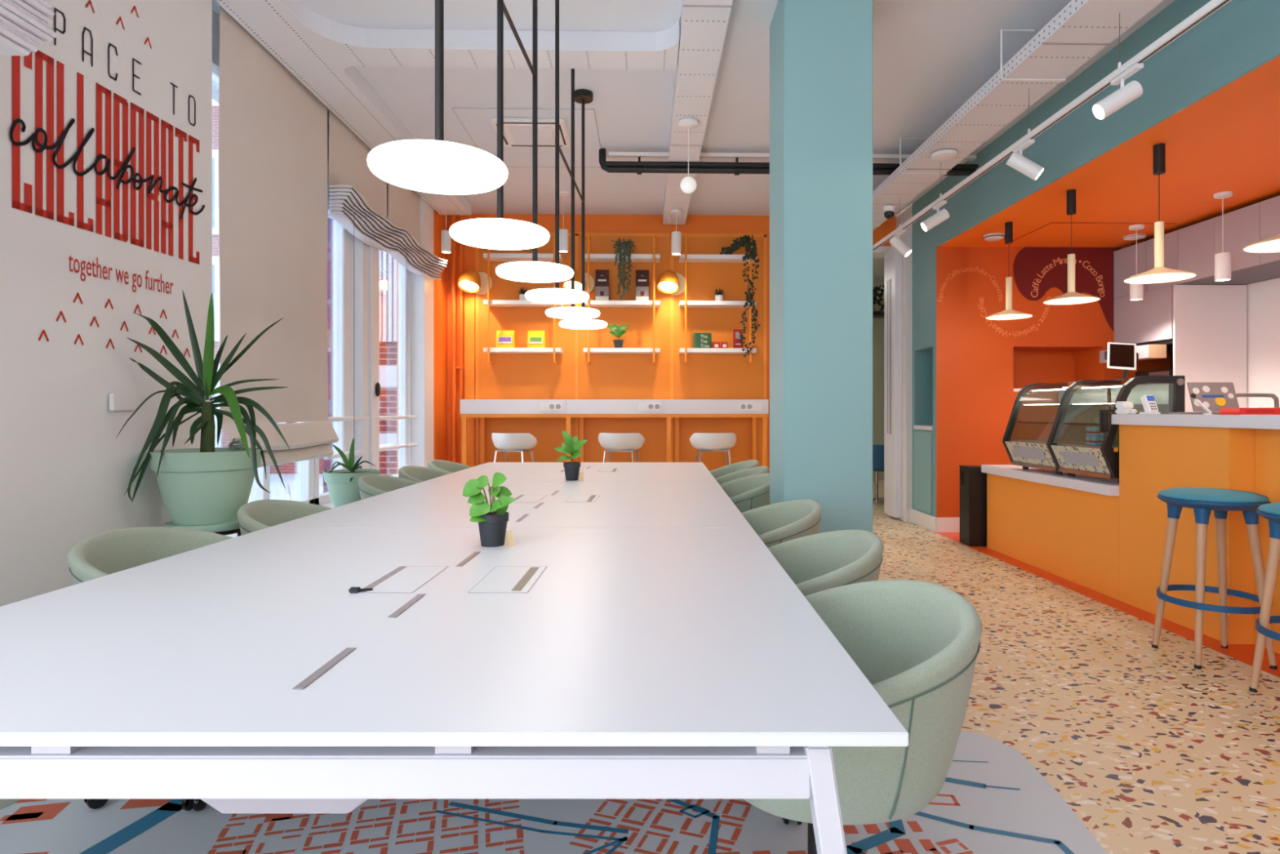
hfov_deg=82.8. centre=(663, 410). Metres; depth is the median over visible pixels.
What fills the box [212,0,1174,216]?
ceiling
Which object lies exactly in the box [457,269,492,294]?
wall lamp
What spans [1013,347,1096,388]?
wall
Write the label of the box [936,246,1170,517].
wall
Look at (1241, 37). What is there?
wall
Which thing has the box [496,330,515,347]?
pouch
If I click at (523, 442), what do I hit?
stool
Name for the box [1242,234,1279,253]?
cone pendant
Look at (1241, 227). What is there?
upper cabinet
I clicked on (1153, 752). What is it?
floor
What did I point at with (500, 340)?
print
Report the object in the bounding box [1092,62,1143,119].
track spotlight
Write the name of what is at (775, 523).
tub chair
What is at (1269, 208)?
upper cabinet
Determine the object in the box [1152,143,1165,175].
canister
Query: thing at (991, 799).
carpet
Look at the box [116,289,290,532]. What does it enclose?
yucca
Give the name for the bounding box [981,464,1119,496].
countertop
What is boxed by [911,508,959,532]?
baseboard
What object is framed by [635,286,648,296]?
print
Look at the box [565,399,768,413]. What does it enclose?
countertop
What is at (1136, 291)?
pendant
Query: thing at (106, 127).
wall
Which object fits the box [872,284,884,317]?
plant
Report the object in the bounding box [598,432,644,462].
stool
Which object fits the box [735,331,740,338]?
print
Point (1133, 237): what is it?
ceiling speaker
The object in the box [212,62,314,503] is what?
window
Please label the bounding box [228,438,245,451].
glass jar
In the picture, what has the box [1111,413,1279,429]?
countertop
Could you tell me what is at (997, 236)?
smoke detector
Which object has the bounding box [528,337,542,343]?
print
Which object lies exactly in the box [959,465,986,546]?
bin
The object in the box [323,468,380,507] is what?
pot
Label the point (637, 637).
conference table
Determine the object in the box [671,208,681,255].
pendant
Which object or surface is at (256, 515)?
tub chair
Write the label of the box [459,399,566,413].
countertop
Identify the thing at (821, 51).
column
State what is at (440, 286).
wall
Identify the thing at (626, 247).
trailing plant
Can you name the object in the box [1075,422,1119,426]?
glass shelf
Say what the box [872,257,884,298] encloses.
ceiling
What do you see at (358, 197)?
blind
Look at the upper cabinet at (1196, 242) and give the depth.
5.85 m
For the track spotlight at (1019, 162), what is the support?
hanging from the track
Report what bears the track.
hanging from the ceiling beam at (1082, 28)
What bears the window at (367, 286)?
in the wall at (215, 18)
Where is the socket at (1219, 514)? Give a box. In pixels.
[1213,510,1227,519]
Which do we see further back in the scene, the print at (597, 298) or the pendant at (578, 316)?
the print at (597, 298)
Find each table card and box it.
[504,528,515,546]
[578,471,583,480]
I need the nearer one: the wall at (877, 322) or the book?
the book
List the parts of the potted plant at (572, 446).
pot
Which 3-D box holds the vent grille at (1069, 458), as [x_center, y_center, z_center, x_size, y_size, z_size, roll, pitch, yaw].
[2.713,0.314,4.740,0.038,0.080,0.373,0,0,-1]
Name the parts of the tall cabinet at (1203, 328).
door, door, panel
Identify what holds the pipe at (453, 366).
attached to the wall at (593, 223)
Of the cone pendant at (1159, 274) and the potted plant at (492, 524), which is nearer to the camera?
the potted plant at (492, 524)
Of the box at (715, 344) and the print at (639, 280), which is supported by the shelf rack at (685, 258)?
the box at (715, 344)
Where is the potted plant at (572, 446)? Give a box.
[555,431,586,480]
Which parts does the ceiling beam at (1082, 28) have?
panel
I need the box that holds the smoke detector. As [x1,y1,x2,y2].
[982,232,1004,241]
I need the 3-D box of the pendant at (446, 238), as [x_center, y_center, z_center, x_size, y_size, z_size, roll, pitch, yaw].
[-2.168,-1.855,7.249,0.110,0.549,0.110,0,0,-1]
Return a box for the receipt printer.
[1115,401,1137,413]
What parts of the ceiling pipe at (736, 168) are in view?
rail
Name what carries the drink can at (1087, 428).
on the drink can at (1087, 437)
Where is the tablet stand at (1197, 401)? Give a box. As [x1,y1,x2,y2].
[1194,399,1212,414]
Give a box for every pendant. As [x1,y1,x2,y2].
[367,0,573,282]
[440,208,451,253]
[524,0,607,328]
[559,190,568,253]
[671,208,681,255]
[678,118,698,193]
[985,222,1032,319]
[1043,189,1100,304]
[1123,143,1196,284]
[1128,224,1144,300]
[1213,191,1232,281]
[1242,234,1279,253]
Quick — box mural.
[937,247,1120,337]
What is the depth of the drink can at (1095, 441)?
4.71 m
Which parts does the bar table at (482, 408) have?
leg, leg, socket plate, leg, leg, rail, socket plate, leg, leg, socket plate, leg, leg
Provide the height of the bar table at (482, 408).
1.263 m
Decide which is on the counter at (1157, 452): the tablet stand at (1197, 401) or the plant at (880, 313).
the tablet stand at (1197, 401)
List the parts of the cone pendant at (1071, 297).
stem, cord, lamp shade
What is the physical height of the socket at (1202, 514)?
0.088 m
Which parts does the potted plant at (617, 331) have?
pot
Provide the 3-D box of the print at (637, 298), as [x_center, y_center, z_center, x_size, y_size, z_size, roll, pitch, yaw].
[-0.221,-1.189,7.706,0.139,0.041,0.017,0,0,-1]
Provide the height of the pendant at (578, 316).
1.568 m
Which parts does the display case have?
panel, frame, kick rail, glass, panel, frame, panel, kick rail, glass, panel, panel, frame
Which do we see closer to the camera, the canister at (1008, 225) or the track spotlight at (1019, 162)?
the track spotlight at (1019, 162)
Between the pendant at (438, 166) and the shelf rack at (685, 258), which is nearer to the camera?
the pendant at (438, 166)
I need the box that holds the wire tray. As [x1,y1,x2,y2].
[200,798,368,813]
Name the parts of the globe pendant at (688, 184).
globe, cord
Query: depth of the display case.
5.02 m
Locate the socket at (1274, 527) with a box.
[1267,519,1279,538]
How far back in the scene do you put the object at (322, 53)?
4.09 m
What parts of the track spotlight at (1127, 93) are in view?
arm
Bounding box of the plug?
[348,586,373,592]
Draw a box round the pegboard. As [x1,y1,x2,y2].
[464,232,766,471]
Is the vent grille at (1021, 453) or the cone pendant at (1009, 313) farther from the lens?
the cone pendant at (1009, 313)
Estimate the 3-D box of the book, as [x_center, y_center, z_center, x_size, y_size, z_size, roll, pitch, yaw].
[3.066,0.004,3.790,0.211,0.036,0.143,0,0,1]
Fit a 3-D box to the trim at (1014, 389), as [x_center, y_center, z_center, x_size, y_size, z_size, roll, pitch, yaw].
[3.747,-0.195,7.114,0.860,0.030,0.460,0,0,-1]
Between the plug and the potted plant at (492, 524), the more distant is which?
the potted plant at (492, 524)
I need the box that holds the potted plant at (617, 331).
[606,323,629,347]
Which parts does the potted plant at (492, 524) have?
pot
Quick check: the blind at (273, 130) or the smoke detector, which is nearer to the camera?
the blind at (273, 130)
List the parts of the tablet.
arm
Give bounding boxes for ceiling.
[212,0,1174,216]
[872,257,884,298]
[939,55,1279,248]
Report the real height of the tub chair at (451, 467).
0.764 m
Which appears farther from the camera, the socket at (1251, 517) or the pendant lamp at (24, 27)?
the socket at (1251, 517)
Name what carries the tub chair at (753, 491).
on the floor
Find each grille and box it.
[506,125,555,143]
[1012,446,1046,460]
[1059,450,1098,466]
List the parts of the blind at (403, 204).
cord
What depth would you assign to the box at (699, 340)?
7.72 m
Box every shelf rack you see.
[483,233,563,364]
[582,233,660,364]
[679,234,756,364]
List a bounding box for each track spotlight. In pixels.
[888,229,911,257]
[920,200,949,231]
[1005,138,1044,180]
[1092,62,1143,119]
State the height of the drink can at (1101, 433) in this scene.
0.058 m
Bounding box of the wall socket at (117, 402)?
[109,392,137,410]
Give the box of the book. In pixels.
[1219,407,1279,414]
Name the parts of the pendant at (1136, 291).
cord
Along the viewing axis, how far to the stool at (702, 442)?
6.83 m
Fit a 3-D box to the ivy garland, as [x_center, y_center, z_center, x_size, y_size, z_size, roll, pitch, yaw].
[0.811,-1.211,7.650,0.438,1.308,0.132,0,0,13]
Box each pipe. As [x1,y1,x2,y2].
[450,214,464,463]
[599,147,978,175]
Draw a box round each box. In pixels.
[692,332,711,347]
[712,342,719,347]
[720,342,728,347]
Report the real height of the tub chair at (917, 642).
0.764 m
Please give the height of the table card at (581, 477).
0.050 m
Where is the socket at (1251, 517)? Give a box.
[1241,509,1258,524]
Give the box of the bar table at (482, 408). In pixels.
[459,399,768,466]
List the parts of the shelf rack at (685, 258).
shelf, shelf, shelf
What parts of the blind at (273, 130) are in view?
rail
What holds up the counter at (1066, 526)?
on the floor
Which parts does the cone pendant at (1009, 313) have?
cord, stem, lamp shade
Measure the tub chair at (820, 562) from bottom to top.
0.764 m
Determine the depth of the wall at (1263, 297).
5.98 m
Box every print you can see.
[497,337,511,343]
[498,337,511,342]
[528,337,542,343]
[529,337,541,342]
[595,286,608,296]
[595,296,608,300]
[597,279,606,281]
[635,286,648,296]
[635,296,648,300]
[638,279,646,281]
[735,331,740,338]
[1090,431,1099,433]
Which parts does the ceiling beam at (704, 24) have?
panel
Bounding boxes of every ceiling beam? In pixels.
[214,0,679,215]
[662,0,733,224]
[872,0,1164,231]
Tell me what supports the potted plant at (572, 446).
on the conference table at (637, 637)
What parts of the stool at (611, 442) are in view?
leg, seat frame, leg, leg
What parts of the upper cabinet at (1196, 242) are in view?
door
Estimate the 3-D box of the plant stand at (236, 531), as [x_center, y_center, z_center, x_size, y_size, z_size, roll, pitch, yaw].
[-1.992,0.832,3.170,0.310,0.636,0.310,0,0,-1]
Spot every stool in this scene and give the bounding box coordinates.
[491,432,537,462]
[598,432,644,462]
[689,432,736,466]
[1151,487,1277,669]
[1248,502,1279,692]
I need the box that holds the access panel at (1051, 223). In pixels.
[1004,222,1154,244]
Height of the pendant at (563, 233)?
0.579 m
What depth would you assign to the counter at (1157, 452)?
3.82 m
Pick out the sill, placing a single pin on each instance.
(330, 504)
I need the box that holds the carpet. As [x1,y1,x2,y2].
[0,731,1108,853]
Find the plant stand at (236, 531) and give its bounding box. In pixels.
[213,528,240,536]
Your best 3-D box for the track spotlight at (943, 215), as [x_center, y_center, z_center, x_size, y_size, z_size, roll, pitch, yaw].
[2.029,-1.441,5.422,0.195,0.197,0.172,0,0,31]
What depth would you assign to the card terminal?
4.22 m
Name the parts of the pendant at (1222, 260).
cord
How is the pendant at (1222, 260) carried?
hanging from the ceiling at (1228, 140)
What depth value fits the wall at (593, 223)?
7.88 m
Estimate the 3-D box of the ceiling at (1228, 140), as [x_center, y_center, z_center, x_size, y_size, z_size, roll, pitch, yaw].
[3.930,-1.600,1.897,2.410,0.100,10.000,0,0,-1]
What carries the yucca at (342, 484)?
on the sill
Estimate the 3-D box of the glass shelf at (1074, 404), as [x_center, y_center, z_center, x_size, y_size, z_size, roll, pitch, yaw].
[2.970,-0.039,4.747,0.270,0.006,0.549,0,0,-1]
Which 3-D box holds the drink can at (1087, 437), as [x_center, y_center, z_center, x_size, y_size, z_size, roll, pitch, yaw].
[2.814,0.199,4.785,0.047,0.058,0.046,0,0,-1]
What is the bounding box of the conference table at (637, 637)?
[0,462,908,853]
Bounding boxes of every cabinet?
[914,431,932,513]
[1113,240,1247,412]
[1146,230,1247,291]
[1177,217,1279,284]
[1214,202,1279,275]
[1260,195,1279,264]
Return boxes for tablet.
[1104,342,1138,378]
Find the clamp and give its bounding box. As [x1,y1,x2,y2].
[1099,409,1115,431]
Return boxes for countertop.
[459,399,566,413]
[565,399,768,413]
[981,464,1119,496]
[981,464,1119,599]
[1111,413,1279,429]
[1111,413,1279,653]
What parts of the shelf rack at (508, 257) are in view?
shelf, shelf, shelf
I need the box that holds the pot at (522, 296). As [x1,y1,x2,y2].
[519,293,527,300]
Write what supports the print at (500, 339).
attached to the pouch at (504, 339)
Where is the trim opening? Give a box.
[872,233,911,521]
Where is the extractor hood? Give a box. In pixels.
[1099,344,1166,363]
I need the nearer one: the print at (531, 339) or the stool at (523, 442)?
the stool at (523, 442)
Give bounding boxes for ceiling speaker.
[1122,234,1146,239]
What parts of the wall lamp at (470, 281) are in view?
lamp shade, bulb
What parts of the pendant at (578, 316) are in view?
rod, rod, rod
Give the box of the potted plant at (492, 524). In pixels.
[462,471,515,546]
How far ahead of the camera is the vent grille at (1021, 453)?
5.34 m
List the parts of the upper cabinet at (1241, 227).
door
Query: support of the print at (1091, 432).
attached to the drink can at (1095, 431)
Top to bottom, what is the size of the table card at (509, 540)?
0.050 m
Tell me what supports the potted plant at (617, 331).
on the shelf rack at (588, 257)
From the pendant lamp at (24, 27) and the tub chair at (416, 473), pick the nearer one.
the pendant lamp at (24, 27)
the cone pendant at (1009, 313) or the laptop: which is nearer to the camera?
the laptop
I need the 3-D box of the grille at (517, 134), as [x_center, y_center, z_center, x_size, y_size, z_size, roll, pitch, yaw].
[-0.996,-2.096,5.527,0.320,0.005,0.340,0,0,-1]
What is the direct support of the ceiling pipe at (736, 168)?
attached to the ceiling at (930, 57)
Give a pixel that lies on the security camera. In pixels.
(889, 210)
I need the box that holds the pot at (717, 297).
[715,294,723,300]
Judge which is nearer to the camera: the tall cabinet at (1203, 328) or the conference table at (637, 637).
the conference table at (637, 637)
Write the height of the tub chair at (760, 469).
0.764 m
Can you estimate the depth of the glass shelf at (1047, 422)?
5.36 m
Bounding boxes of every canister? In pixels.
[1004,222,1013,244]
[1066,189,1075,215]
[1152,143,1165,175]
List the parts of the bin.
lid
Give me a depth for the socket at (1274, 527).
2.91 m
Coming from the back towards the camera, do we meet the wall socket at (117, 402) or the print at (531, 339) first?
the print at (531, 339)
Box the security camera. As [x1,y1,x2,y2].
[883,204,895,218]
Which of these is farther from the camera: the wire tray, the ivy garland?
the ivy garland
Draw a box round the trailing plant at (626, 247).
[611,238,635,300]
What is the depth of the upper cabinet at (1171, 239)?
6.18 m
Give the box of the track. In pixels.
[872,0,1231,251]
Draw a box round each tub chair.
[0,605,22,809]
[67,526,233,811]
[236,499,332,535]
[357,474,418,499]
[398,465,450,482]
[427,459,471,473]
[709,459,759,478]
[715,466,768,484]
[720,473,769,512]
[741,499,822,547]
[743,579,982,853]
[768,529,884,825]
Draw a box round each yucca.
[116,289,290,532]
[323,438,380,508]
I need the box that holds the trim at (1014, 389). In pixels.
[1013,388,1057,391]
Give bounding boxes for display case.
[1002,375,1185,484]
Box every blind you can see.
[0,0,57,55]
[218,5,338,467]
[328,109,406,253]
[387,182,447,464]
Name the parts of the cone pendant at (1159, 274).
stem, cord, lamp shade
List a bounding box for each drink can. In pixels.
[1085,426,1091,435]
[1085,435,1093,444]
[1090,426,1099,435]
[1090,436,1099,445]
[1097,435,1103,445]
[1098,426,1104,435]
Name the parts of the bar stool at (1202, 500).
leg, leg, seat, seat, leg, leg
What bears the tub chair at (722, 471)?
on the floor
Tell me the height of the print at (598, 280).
0.017 m
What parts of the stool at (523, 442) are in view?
leg, seat frame, leg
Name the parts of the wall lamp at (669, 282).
bulb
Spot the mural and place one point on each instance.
(1036, 270)
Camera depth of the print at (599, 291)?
7.69 m
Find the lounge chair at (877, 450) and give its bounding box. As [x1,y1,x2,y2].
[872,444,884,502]
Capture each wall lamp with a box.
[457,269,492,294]
[562,269,594,293]
[657,270,684,295]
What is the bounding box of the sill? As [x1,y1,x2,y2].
[224,502,334,537]
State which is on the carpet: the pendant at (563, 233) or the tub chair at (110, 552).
the tub chair at (110, 552)
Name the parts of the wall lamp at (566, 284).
bulb, lamp shade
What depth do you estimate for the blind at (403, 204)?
6.43 m
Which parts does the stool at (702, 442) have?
leg, seat frame, leg, leg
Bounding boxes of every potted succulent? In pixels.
[517,287,527,300]
[713,287,724,300]
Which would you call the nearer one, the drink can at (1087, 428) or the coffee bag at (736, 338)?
the drink can at (1087, 428)
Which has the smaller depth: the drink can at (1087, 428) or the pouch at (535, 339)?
the drink can at (1087, 428)
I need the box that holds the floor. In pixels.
[872,480,1279,853]
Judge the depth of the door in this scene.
7.66 m
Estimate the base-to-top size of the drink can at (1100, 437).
0.058 m
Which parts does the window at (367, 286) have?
frame, pane, safety rail, safety rail, handle, pane, frame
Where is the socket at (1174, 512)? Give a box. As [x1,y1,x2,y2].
[1166,502,1182,519]
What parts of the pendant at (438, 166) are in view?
rod, rod, rod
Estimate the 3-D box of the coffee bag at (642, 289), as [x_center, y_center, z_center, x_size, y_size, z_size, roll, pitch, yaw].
[-0.222,-1.332,7.746,0.148,0.340,0.100,0,0,-1]
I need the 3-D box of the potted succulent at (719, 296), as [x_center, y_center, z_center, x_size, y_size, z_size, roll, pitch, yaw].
[0.596,-1.242,7.761,0.128,0.160,0.114,0,0,-32]
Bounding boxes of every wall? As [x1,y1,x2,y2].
[0,0,212,606]
[212,9,387,202]
[433,208,447,460]
[447,213,896,473]
[872,298,884,479]
[896,0,1279,517]
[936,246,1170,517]
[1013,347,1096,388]
[1247,277,1279,408]
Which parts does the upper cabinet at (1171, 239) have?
door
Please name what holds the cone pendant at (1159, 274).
hanging from the ceiling at (1228, 140)
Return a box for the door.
[884,247,902,517]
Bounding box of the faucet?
[1235,393,1279,407]
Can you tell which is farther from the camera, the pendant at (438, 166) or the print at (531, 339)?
the print at (531, 339)
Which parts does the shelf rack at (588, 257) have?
shelf, shelf, shelf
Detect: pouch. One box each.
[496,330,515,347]
[527,330,545,347]
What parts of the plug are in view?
cord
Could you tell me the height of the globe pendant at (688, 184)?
0.497 m
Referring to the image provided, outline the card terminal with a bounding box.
[1139,395,1160,413]
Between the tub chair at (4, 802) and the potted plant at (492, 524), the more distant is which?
the potted plant at (492, 524)
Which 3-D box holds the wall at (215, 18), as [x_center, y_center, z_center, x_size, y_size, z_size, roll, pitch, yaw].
[-2.457,-0.490,2.291,0.200,3.280,11.100,0,0,-1]
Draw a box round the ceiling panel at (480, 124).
[451,107,600,167]
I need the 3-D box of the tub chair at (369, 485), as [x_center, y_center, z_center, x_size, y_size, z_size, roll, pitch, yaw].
[-1.500,0.764,4.350,0.605,0.764,0.622,0,0,-3]
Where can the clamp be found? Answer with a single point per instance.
(1104, 415)
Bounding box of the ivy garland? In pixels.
[720,234,759,357]
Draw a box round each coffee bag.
[595,269,609,300]
[635,270,648,300]
[733,328,743,347]
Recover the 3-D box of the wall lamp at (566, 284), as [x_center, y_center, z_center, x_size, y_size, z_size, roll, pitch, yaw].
[-0.917,-1.370,7.723,0.239,0.241,0.365,0,0,23]
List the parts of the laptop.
lid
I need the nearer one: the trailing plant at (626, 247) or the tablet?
the tablet
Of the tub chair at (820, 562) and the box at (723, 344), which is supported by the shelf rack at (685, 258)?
the box at (723, 344)
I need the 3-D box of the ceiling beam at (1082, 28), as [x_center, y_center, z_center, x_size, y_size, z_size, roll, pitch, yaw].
[2.102,-1.985,2.482,0.365,0.285,10.860,0,0,-1]
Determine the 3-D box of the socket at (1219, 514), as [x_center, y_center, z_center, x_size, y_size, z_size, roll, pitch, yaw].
[2.663,0.471,3.467,0.070,0.088,0.072,0,0,0]
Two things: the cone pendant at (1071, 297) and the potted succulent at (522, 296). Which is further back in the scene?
the potted succulent at (522, 296)
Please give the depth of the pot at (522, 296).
7.68 m
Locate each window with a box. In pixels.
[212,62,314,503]
[314,154,433,505]
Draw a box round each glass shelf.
[1047,422,1081,423]
[1074,404,1167,405]
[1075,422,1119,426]
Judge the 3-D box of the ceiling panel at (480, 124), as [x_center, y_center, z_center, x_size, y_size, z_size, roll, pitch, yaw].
[-1.000,-2.111,5.717,1.000,0.035,1.220,0,0,-1]
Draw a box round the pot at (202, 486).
[149,447,262,524]
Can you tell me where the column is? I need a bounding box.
[769,0,872,533]
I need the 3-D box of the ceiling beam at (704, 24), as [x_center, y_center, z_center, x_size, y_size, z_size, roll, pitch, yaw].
[0.250,-2.068,2.437,0.246,0.114,10.860,0,0,-1]
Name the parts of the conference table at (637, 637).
support rail, support rail, support rail, leg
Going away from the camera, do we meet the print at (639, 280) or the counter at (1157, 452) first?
the counter at (1157, 452)
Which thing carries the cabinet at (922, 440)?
attached to the wall at (1241, 37)
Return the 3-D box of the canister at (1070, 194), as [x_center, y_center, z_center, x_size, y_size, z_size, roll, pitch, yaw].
[2.876,-1.466,5.112,0.060,0.165,0.060,0,0,-1]
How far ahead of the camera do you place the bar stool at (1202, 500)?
3.28 m
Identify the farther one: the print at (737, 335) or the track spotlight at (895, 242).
the print at (737, 335)
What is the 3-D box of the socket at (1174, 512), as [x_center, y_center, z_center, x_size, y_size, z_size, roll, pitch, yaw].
[2.447,0.471,3.469,0.070,0.088,0.072,0,0,0]
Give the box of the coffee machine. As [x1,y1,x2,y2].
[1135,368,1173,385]
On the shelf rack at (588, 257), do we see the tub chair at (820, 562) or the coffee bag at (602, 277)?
the coffee bag at (602, 277)
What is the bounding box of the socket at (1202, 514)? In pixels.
[1193,507,1211,524]
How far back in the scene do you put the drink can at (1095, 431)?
4.71 m
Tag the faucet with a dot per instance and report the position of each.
(1273, 396)
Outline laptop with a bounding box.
[1168,382,1239,414]

